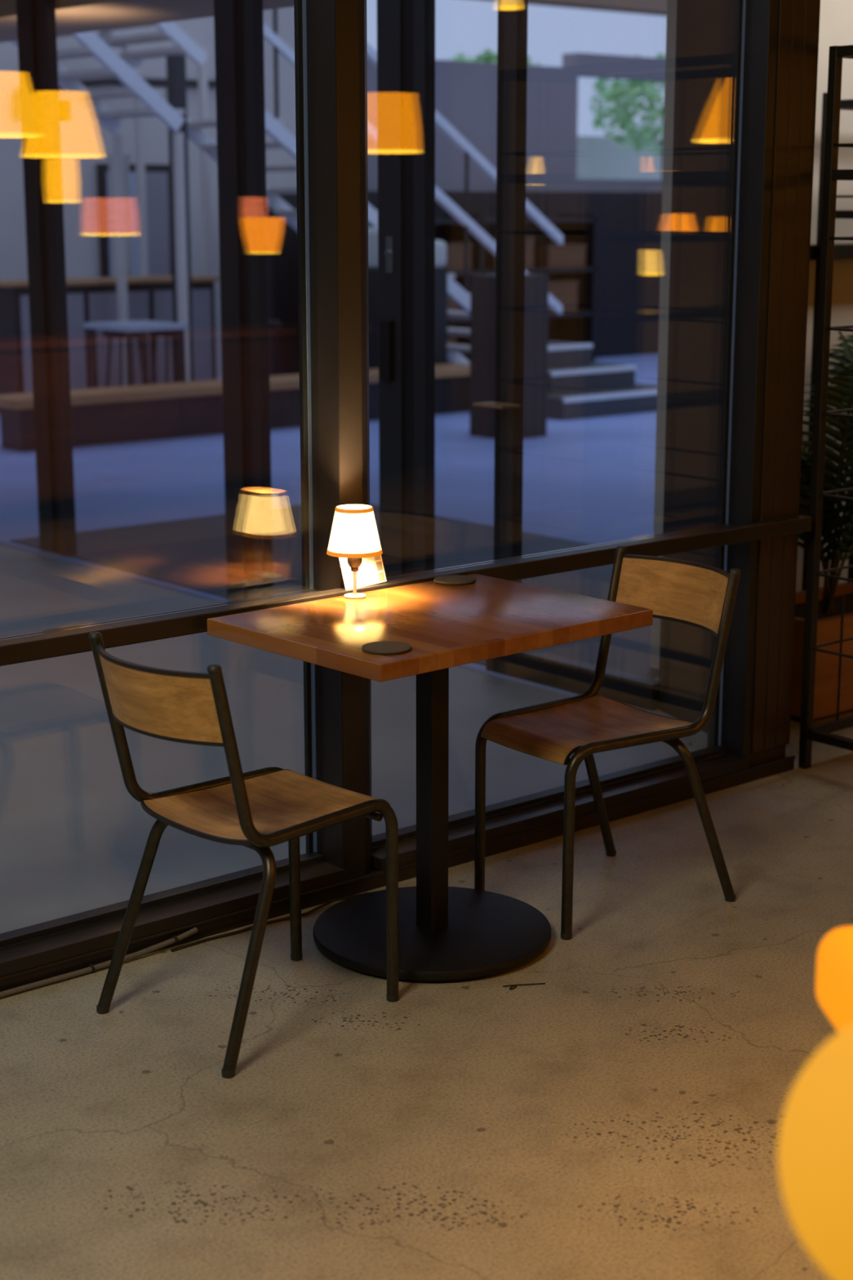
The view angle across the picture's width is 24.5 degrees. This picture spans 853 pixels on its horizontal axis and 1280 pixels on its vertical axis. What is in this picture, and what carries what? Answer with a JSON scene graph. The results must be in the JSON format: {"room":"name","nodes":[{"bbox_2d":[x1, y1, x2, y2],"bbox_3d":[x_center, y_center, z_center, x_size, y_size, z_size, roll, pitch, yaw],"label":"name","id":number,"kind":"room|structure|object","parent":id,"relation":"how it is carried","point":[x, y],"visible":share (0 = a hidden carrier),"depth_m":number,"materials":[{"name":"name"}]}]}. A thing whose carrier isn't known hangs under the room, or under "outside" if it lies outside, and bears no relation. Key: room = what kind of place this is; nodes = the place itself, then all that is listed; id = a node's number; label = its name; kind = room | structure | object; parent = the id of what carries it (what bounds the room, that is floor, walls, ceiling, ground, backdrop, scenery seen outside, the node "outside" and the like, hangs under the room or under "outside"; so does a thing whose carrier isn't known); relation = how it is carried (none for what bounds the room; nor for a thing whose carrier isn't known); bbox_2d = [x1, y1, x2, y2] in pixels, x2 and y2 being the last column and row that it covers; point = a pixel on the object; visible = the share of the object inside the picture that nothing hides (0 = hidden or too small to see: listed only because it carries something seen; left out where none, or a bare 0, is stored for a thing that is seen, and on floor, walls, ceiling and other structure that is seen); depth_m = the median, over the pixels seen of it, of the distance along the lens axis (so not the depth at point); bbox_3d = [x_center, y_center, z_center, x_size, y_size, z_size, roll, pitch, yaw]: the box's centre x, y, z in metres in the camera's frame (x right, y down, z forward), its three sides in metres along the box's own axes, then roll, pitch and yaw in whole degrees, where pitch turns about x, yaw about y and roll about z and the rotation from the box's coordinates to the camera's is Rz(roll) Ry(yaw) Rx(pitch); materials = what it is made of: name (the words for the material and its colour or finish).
{"room":"cafe","nodes":[
{"label":"cafe","id":0,"kind":"room"},
{"bbox_2d":[0,6,296,377],"bbox_3d":[-3.891,-6.301,16.382,8.350,8.600,0.300,-11,16,-39],"label":"wall","id":1,"kind":"structure","parent":0,"point":[85,142],"depth_m":17.54,"materials":[{"name":"grey metal"}]},
{"bbox_2d":[12,77,215,120],"bbox_3d":[-2.633,-5.596,17.356,2.367,2.000,0.070,-11,16,-39],"label":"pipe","id":2,"kind":"object","parent":1,"relation":"attached to","point":[108,81],"visible":0.41,"depth_m":17.30,"materials":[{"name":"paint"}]},
{"bbox_2d":[96,163,172,277],"bbox_3d":[-2.628,-3.749,17.803,0.750,1.100,0.075,-11,16,-39],"label":"window","id":3,"kind":"structure","parent":1,"relation":"in","point":[157,175],"depth_m":17.81,"materials":[{"name":"glass"},{"name":"black paint"}]},
{"bbox_2d":[9,503,659,679],"bbox_3d":[0.145,-0.255,8.736,2.100,0.056,4.300,-11,16,-39],"label":"deck","id":4,"kind":"object","parent":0,"point":[188,553],"visible":0.25,"depth_m":9.24,"materials":[{"name":"brown wood"}]},
{"bbox_2d":[0,353,852,1279],"bbox_3d":[3.561,-1.513,14.537,32.000,0.140,21.700,-11,16,-39],"label":"floor","id":5,"kind":"structure","parent":0,"point":[618,1116],"depth_m":4.04,"materials":[{"name":"concrete"}]},
{"bbox_2d":[15,0,76,557],"bbox_3d":[-1.716,-1.705,9.093,0.150,2.630,0.265,-11,16,-39],"label":"post","id":6,"kind":"object","parent":5,"relation":"on","point":[42,111],"visible":1,"depth_m":9.02,"materials":[{"name":"metal"}]},
{"bbox_2d":[0,927,197,998],"bbox_3d":[-1.190,0.787,3.843,1.776,0.036,0.019,-11,16,-39],"label":"cable","id":7,"kind":"object","parent":5,"relation":"on","point":[175,940],"visible":0.99,"depth_m":4.23,"materials":[{"name":"black rubber"}]},
{"bbox_2d":[11,30,190,386],"bbox_3d":[-2.511,-3.148,14.623,1.155,3.034,0.910,-11,16,-39],"label":"pergola","id":8,"kind":"object","parent":5,"relation":"on","point":[95,46],"visible":0.64,"depth_m":14.63,"materials":[{"name":"metal"}]},
{"bbox_2d":[0,275,219,394],"bbox_3d":[-2.608,-2.397,15.870,1.950,1.025,0.620,-11,16,-39],"label":"counter","id":9,"kind":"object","parent":5,"relation":"on","point":[89,300],"depth_m":15.55,"materials":[{"name":"brown wood"}]},
{"bbox_2d":[0,275,219,287],"bbox_3d":[-2.608,-2.883,15.762,1.950,0.030,0.620,-11,16,-39],"label":"countertop","id":10,"kind":"structure","parent":9,"relation":"on","point":[165,278],"depth_m":15.63,"materials":[{"name":"brown wood"}]},
{"bbox_2d":[105,151,132,276],"bbox_3d":[-2.567,-3.071,16.578,0.220,2.030,0.220,-11,16,-39],"label":"pilaster","id":11,"kind":"object","parent":5,"relation":"on","point":[126,157],"visible":0.35,"depth_m":16.41,"materials":[{"name":"paint"}]},
{"bbox_2d":[102,329,141,386],"bbox_3d":[-2.320,-2.056,15.135,0.330,0.681,0.330,-11,16,-39],"label":"bar stool","id":12,"kind":"object","parent":5,"relation":"on","point":[110,334],"visible":0.26,"depth_m":14.99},
{"bbox_2d":[84,320,189,388],"bbox_3d":[-2.108,-1.925,14.340,0.520,0.770,0.600,-11,16,-39],"label":"table","id":13,"kind":"object","parent":5,"relation":"on","point":[144,326],"visible":0.65,"depth_m":14.23,"materials":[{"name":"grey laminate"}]},
{"bbox_2d":[95,21,212,276],"bbox_3d":[-2.411,-3.726,16.702,0.730,3.254,1.060,-11,16,-39],"label":"pergola","id":14,"kind":"object","parent":5,"relation":"on","point":[170,31],"visible":0.43,"depth_m":16.53,"materials":[{"name":"metal"}]},
{"bbox_2d":[148,328,191,384],"bbox_3d":[-1.999,-2.101,15.338,0.330,0.681,0.330,-11,16,-39],"label":"bar stool","id":15,"kind":"object","parent":5,"relation":"on","point":[172,333],"visible":0.31,"depth_m":15.25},
{"bbox_2d":[165,54,194,382],"bbox_3d":[-1.935,-3.178,15.456,0.110,2.730,0.110,-11,16,-39],"label":"post","id":16,"kind":"object","parent":5,"relation":"on","point":[175,64],"visible":0.5,"depth_m":15.34,"materials":[{"name":"metal"}]},
{"bbox_2d":[0,363,470,451],"bbox_3d":[-1.257,-1.730,14.419,4.180,0.355,0.450,-11,16,-39],"label":"bench","id":17,"kind":"object","parent":5,"relation":"on","point":[153,411],"visible":0.63,"depth_m":13.77,"materials":[{"name":"brown wood"}]},
{"bbox_2d":[88,631,399,1078],"bbox_3d":[-0.366,0.374,3.941,0.545,0.800,0.443,-12,17,-42],"label":"chair","id":18,"kind":"object","parent":5,"relation":"on","point":[259,810],"visible":1,"depth_m":3.86,"materials":[{"name":"brown wood"}]},
{"bbox_2d":[213,0,273,600],"bbox_3d":[-0.735,-1.437,7.895,0.050,2.630,0.265,-11,16,-39],"label":"post","id":19,"kind":"object","parent":5,"relation":"on","point":[238,24],"visible":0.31,"depth_m":7.87,"materials":[{"name":"metal"}]},
{"bbox_2d":[170,892,368,951],"bbox_3d":[-0.349,0.646,4.525,0.560,0.013,0.028,-11,16,-39],"label":"cable","id":20,"kind":"object","parent":5,"relation":"on","point":[319,907],"visible":0.81,"depth_m":4.48,"materials":[{"name":"black rubber"}]},
{"bbox_2d":[268,320,282,375],"bbox_3d":[-1.343,-2.266,16.076,0.330,0.681,0.330,-11,16,-39],"label":"bar stool","id":21,"kind":"object","parent":5,"relation":"on","point":[274,325],"visible":0.16,"depth_m":16.01,"materials":[{"name":"black metal"}]},
{"bbox_2d":[368,227,378,368],"bbox_3d":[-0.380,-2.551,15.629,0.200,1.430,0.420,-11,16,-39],"label":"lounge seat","id":22,"kind":"object","parent":5,"relation":"on","point":[372,232],"visible":0.2,"depth_m":15.49,"materials":[{"name":"fabric"}]},
{"bbox_2d":[368,227,377,269],"bbox_3d":[-0.373,-3.091,15.500,0.200,0.320,0.400,-11,16,-39],"label":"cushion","id":23,"kind":"object","parent":22,"relation":"on","point":[372,232],"depth_m":15.41,"materials":[{"name":"fabric"}]},
{"bbox_2d":[186,8,563,364],"bbox_3d":[-0.416,-3.842,16.466,3.313,3.595,1.160,-11,16,-39],"label":"flight","id":24,"kind":"object","parent":5,"relation":"on","point":[284,139],"visible":0.18,"depth_m":16.32,"materials":[{"name":"metal"}]},
{"bbox_2d":[376,0,435,576],"bbox_3d":[-0.085,-1.266,7.128,0.080,2.630,0.265,-11,16,-39],"label":"post","id":25,"kind":"object","parent":5,"relation":"on","point":[406,28],"visible":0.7,"depth_m":7.10,"materials":[{"name":"metal"}]},
{"bbox_2d":[206,573,653,982],"bbox_3d":[0.013,0.309,4.345,0.789,0.750,0.575,-11,17,-41],"label":"cafe table","id":26,"kind":"object","parent":5,"relation":"on","point":[446,932],"visible":0.98,"depth_m":4.29,"materials":[{"name":"brown wood"}]},
{"bbox_2d":[326,504,382,598],"bbox_3d":[-0.162,-0.199,4.428,0.127,0.204,0.127,-11,16,-39],"label":"table lamp","id":27,"kind":"object","parent":26,"relation":"on","point":[354,536],"visible":1,"depth_m":4.38,"materials":[{"name":"white fabric"}]},
{"bbox_2d":[346,557,362,571],"bbox_3d":[-0.162,-0.191,4.429,0.034,0.072,0.034,-11,16,-39],"label":"socket","id":28,"kind":"object","parent":27,"relation":"attached to","point":[354,563],"depth_m":4.42,"materials":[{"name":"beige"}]},
{"bbox_2d":[361,640,411,654],"bbox_3d":[-0.080,0.016,3.921,0.100,0.007,0.100,-11,16,-39],"label":"coaster","id":29,"kind":"object","parent":26,"relation":"on","point":[384,647],"visible":1,"depth_m":3.91,"materials":[{"name":"brown fabric"}]},
{"bbox_2d":[433,574,475,585],"bbox_3d":[0.067,-0.141,4.623,0.100,0.007,0.100,-11,16,-39],"label":"coaster","id":30,"kind":"object","parent":26,"relation":"on","point":[450,580],"visible":1,"depth_m":4.61,"materials":[{"name":"fabric"}]},
{"bbox_2d":[435,240,447,364],"bbox_3d":[-0.098,-2.555,15.874,0.380,1.330,0.420,-11,16,-39],"label":"post","id":31,"kind":"object","parent":5,"relation":"on","point":[441,273],"visible":0.19,"depth_m":15.77,"materials":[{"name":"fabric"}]},
{"bbox_2d":[435,240,446,268],"bbox_3d":[-0.091,-3.095,15.746,0.380,0.220,0.400,-11,16,-39],"label":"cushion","id":32,"kind":"object","parent":31,"relation":"on","point":[440,246],"depth_m":15.66,"materials":[{"name":"fabric"}]},
{"bbox_2d":[266,191,662,375],"bbox_3d":[1.365,-3.784,20.459,7.400,1.730,0.100,-11,16,-39],"label":"wall","id":33,"kind":"structure","parent":5,"relation":"on","point":[629,223],"depth_m":20.82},
{"bbox_2d":[368,213,598,362],"bbox_3d":[0.352,-3.264,18.634,3.040,1.510,0.530,-11,16,-39],"label":"storage shelf","id":34,"kind":"object","parent":5,"relation":"on","point":[579,326],"visible":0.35,"depth_m":19.34,"materials":[{"name":"black wood"}]},
{"bbox_2d":[447,336,456,363],"bbox_3d":[-0.018,-2.710,18.373,0.462,0.244,0.372,-11,16,-39],"label":"carton","id":35,"kind":"object","parent":34,"relation":"on","point":[451,340],"visible":0.17,"depth_m":18.33,"materials":[{"name":"brown cardboard"}]},
{"bbox_2d":[447,284,460,318],"bbox_3d":[-0.018,-3.150,18.275,0.562,0.304,0.372,-11,16,-39],"label":"carton","id":36,"kind":"object","parent":34,"relation":"on","point":[451,304],"visible":0.04,"depth_m":18.27,"materials":[{"name":"brown cardboard"}]},
{"bbox_2d":[442,242,472,271],"bbox_3d":[0.153,-3.577,18.329,0.412,0.254,0.372,-11,16,-39],"label":"carton","id":37,"kind":"object","parent":34,"relation":"on","point":[455,251],"visible":0.41,"depth_m":18.21,"materials":[{"name":"brown cardboard"}]},
{"bbox_2d":[484,235,534,270],"bbox_3d":[0.724,-3.707,18.799,0.512,0.304,0.372,-11,16,-39],"label":"carton","id":38,"kind":"object","parent":34,"relation":"on","point":[489,257],"visible":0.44,"depth_m":18.74,"materials":[{"name":"brown cardboard"}]},
{"bbox_2d":[533,243,586,268],"bbox_3d":[1.256,-3.767,19.250,0.512,0.224,0.372,-11,16,-39],"label":"carton","id":39,"kind":"object","parent":34,"relation":"on","point":[549,255],"visible":0.69,"depth_m":19.08,"materials":[{"name":"brown cardboard"}]},
{"bbox_2d":[548,279,578,313],"bbox_3d":[1.142,-3.365,19.241,0.612,0.304,0.372,-11,16,-39],"label":"carton","id":40,"kind":"object","parent":34,"relation":"on","point":[565,291],"visible":0.48,"depth_m":19.19,"materials":[{"name":"brown cardboard"}]},
{"bbox_2d":[472,0,528,582],"bbox_3d":[0.261,-1.167,6.688,0.140,2.630,0.150,-11,16,-39],"label":"post","id":41,"kind":"object","parent":5,"relation":"on","point":[513,15],"visible":0.75,"depth_m":6.69,"materials":[{"name":"metal"}]},
{"bbox_2d":[472,401,520,408],"bbox_3d":[0.242,-0.808,6.752,0.090,0.010,0.150,-11,16,-39],"label":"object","id":42,"kind":"object","parent":41,"relation":"on","point":[496,405],"depth_m":6.73,"materials":[{"name":"brown wood"}]},
{"bbox_2d":[470,274,548,438],"bbox_3d":[0.588,-2.009,13.893,0.400,1.130,0.394,-11,16,-39],"label":"pillar","id":43,"kind":"structure","parent":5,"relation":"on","point":[482,286],"depth_m":13.80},
{"bbox_2d":[502,982,545,990],"bbox_3d":[0.209,0.733,4.161,0.091,0.003,0.022,-4,13,-15],"label":"band","id":44,"kind":"object","parent":5,"relation":"on","point":[511,988],"visible":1,"depth_m":4.16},
{"bbox_2d":[546,341,657,420],"bbox_3d":[1.190,-2.111,15.791,1.350,0.501,1.162,-11,16,-39],"label":"concrete steps","id":45,"kind":"structure","parent":5,"relation":"on","point":[578,387],"depth_m":15.53,"materials":[{"name":"concrete"}]},
{"bbox_2d":[474,546,741,940],"bbox_3d":[0.427,0.222,4.622,0.545,0.800,0.443,-9,16,-36],"label":"chair","id":46,"kind":"object","parent":5,"relation":"on","point":[700,595],"visible":0.97,"depth_m":4.61,"materials":[{"name":"brown wood"}]},
{"bbox_2d":[777,1023,852,1279],"bbox_3d":[0.423,0.784,1.717,0.256,0.970,0.256,-11,16,-39],"label":"globe lamp","id":47,"kind":"object","parent":5,"relation":"on","point":[815,1143],"visible":1,"depth_m":1.59,"materials":[{"name":"glowing amber glass"}]},
{"bbox_2d":[791,581,852,721],"bbox_3d":[1.546,-0.002,6.691,1.170,0.335,0.360,-11,16,-39],"label":"planter box","id":48,"kind":"object","parent":5,"relation":"on","point":[828,628],"visible":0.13,"depth_m":6.25,"materials":[{"name":"brown wood"}]},
{"bbox_2d":[797,334,852,613],"bbox_3d":[1.346,-0.534,6.409,0.766,0.898,0.733,-11,16,-39],"label":"potted palm","id":49,"kind":"object","parent":48,"relation":"on","point":[832,520],"visible":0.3,"depth_m":6.32,"materials":[{"name":"green plant"}]},
{"bbox_2d":[826,330,852,502],"bbox_3d":[1.611,-0.643,6.649,0.769,1.008,0.685,10,16,37],"label":"potted palm","id":50,"kind":"object","parent":48,"relation":"on","point":[842,337],"visible":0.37,"depth_m":6.55,"materials":[{"name":"green plant"}]},
{"bbox_2d":[798,44,852,768],"bbox_3d":[1.660,-0.555,5.266,0.488,2.035,1.178,-11,16,-39],"label":"rack","id":51,"kind":"object","parent":5,"relation":"on","point":[820,732],"visible":1,"depth_m":5.55,"materials":[{"name":"black metal"}]},
{"bbox_2d":[801,92,852,591],"bbox_3d":[1.719,-0.931,7.065,0.778,1.985,0.228,-11,16,-39],"label":"rack","id":52,"kind":"object","parent":5,"relation":"on","point":[846,104],"visible":0.12,"depth_m":6.79,"materials":[{"name":"black metal"}]},
{"bbox_2d":[815,926,852,1031],"bbox_3d":[0.563,0.743,2.231,0.236,0.825,0.236,-1,13,-4],"label":"globe lamp","id":53,"kind":"object","parent":5,"relation":"on","point":[834,966],"visible":0.98,"depth_m":2.17,"materials":[{"name":"orange glass"}]},
{"bbox_2d":[367,52,665,191],"bbox_3d":[1.495,-4.713,21.476,5.850,3.280,0.250,-11,16,-39],"label":"wall","id":54,"kind":"structure","parent":0,"point":[466,91],"depth_m":20.81,"materials":[{"name":"grey paint"}]},
{"bbox_2d":[484,0,666,16],"bbox_3d":[2.777,-6.723,20.632,10.000,0.330,0.300,-11,16,-39],"label":"beam","id":55,"kind":"structure","parent":0,"point":[655,7],"depth_m":19.81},
{"bbox_2d":[657,0,731,733],"bbox_3d":[0.886,-1.295,6.019,0.239,3.350,1.134,-1,13,-5],"label":"wall","id":56,"kind":"structure","parent":0,"point":[703,33],"depth_m":6.00,"materials":[{"name":"black paint"}]},
{"bbox_2d":[0,0,293,42],"bbox_3d":[-1.795,-3.135,9.461,0.720,0.320,4.750,-11,16,-39],"label":"canopy","id":57,"kind":"object","parent":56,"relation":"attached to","point":[72,16],"visible":0.67,"depth_m":8.96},
{"bbox_2d":[293,0,372,880],"bbox_3d":[-0.202,-0.713,4.493,0.116,2.640,0.150,-11,16,-39],"label":"column","id":58,"kind":"structure","parent":56,"relation":"attached to","point":[336,29],"depth_m":4.45,"materials":[{"name":"brown metal"}]},
{"bbox_2d":[0,755,795,991],"bbox_3d":[-1.016,0.728,4.097,5.380,0.040,0.150,-11,16,-39],"label":"baseboard","id":59,"kind":"structure","parent":56,"relation":"attached to","point":[376,878],"depth_m":4.75,"materials":[{"name":"brown metal"}]},
{"bbox_2d":[485,649,658,711],"bbox_3d":[0.500,0.127,6.729,0.070,0.105,0.810,-11,16,-39],"label":"baseboard","id":60,"kind":"structure","parent":56,"relation":"attached to","point":[544,668],"depth_m":6.68,"materials":[{"name":"black paint"}]},
{"bbox_2d":[706,0,779,767],"bbox_3d":[0.876,-0.917,5.406,0.038,2.640,0.135,-11,16,-39],"label":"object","id":61,"kind":"structure","parent":56,"relation":"attached to","point":[762,16],"depth_m":5.40,"materials":[{"name":"black paint"}]},
{"bbox_2d":[649,0,852,669],"bbox_3d":[2.079,-1.660,7.654,3.230,3.350,0.150,-11,16,-39],"label":"wall","id":62,"kind":"structure","parent":0,"point":[836,19],"depth_m":6.90,"materials":[{"name":"paint"}]},
{"bbox_2d":[809,243,852,260],"bbox_3d":[2.086,-1.499,7.508,2.950,0.050,0.130,-11,16,-39],"label":"wall shelf","id":63,"kind":"object","parent":62,"relation":"attached to","point":[842,251],"visible":0.02,"depth_m":6.90,"materials":[{"name":"black metal"}]},
{"bbox_2d":[751,0,820,766],"bbox_3d":[0.971,-0.946,5.446,0.164,2.680,0.090,-11,16,-39],"label":"wall column","id":64,"kind":"structure","parent":0,"point":[798,30],"depth_m":5.45,"materials":[{"name":"brown metal"}]},
{"bbox_3d":[-1.447,-2.045,3.142,6.500,0.630,0.190,-11,16,-39],"label":"wall header","id":65,"kind":"structure","parent":0,"visible":0},
{"bbox_2d":[0,0,811,977],"bbox_3d":[-1.016,-0.540,3.790,5.374,2.590,0.186,-11,16,-39],"label":"window frame","id":66,"kind":"structure","parent":65,"relation":"in","point":[45,943],"depth_m":4.45,"materials":[{"name":"black metal"}]},
{"bbox_2d":[338,555,386,590],"bbox_3d":[-0.150,-0.176,4.540,0.131,0.105,0.028,-12,17,-43],"label":"postcard","id":67,"kind":"object","parent":66,"relation":"on","point":[371,571],"visible":0.57,"depth_m":4.54},
{"bbox_2d":[372,0,749,871],"bbox_3d":[0.355,-0.801,4.957,1.368,2.590,0.146,-11,16,-39],"label":"window","id":68,"kind":"structure","parent":65,"relation":"in","point":[536,810],"depth_m":5.30,"materials":[{"name":"black metal"}]},
{"label":"outside","id":69,"kind":"structure","parent":0,"visible":0},
{"bbox_2d":[586,53,666,179],"bbox_3d":[3.537,-6.707,29.057,2.442,3.872,2.419,-11,16,-39],"label":"tree","id":70,"kind":"object","parent":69,"point":[614,93],"visible":0.38,"depth_m":28.59,"materials":[{"name":"green plant"}]},
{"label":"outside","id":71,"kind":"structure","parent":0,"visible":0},
{"bbox_2d":[445,47,541,65],"bbox_3d":[0.971,-6.337,27.503,1.912,3.827,1.957,-11,16,-39],"label":"tree","id":72,"kind":"object","parent":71,"point":[490,57],"visible":0.04,"depth_m":26.89,"materials":[{"name":"green plant"}]},
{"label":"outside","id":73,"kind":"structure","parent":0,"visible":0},
{"bbox_2d":[576,135,662,179],"bbox_3d":[2.412,-6.457,30.606,12.000,2.700,0.300,-11,16,-39],"label":"wall","id":74,"kind":"structure","parent":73,"point":[602,157],"depth_m":30.62,"materials":[{"name":"paint"}]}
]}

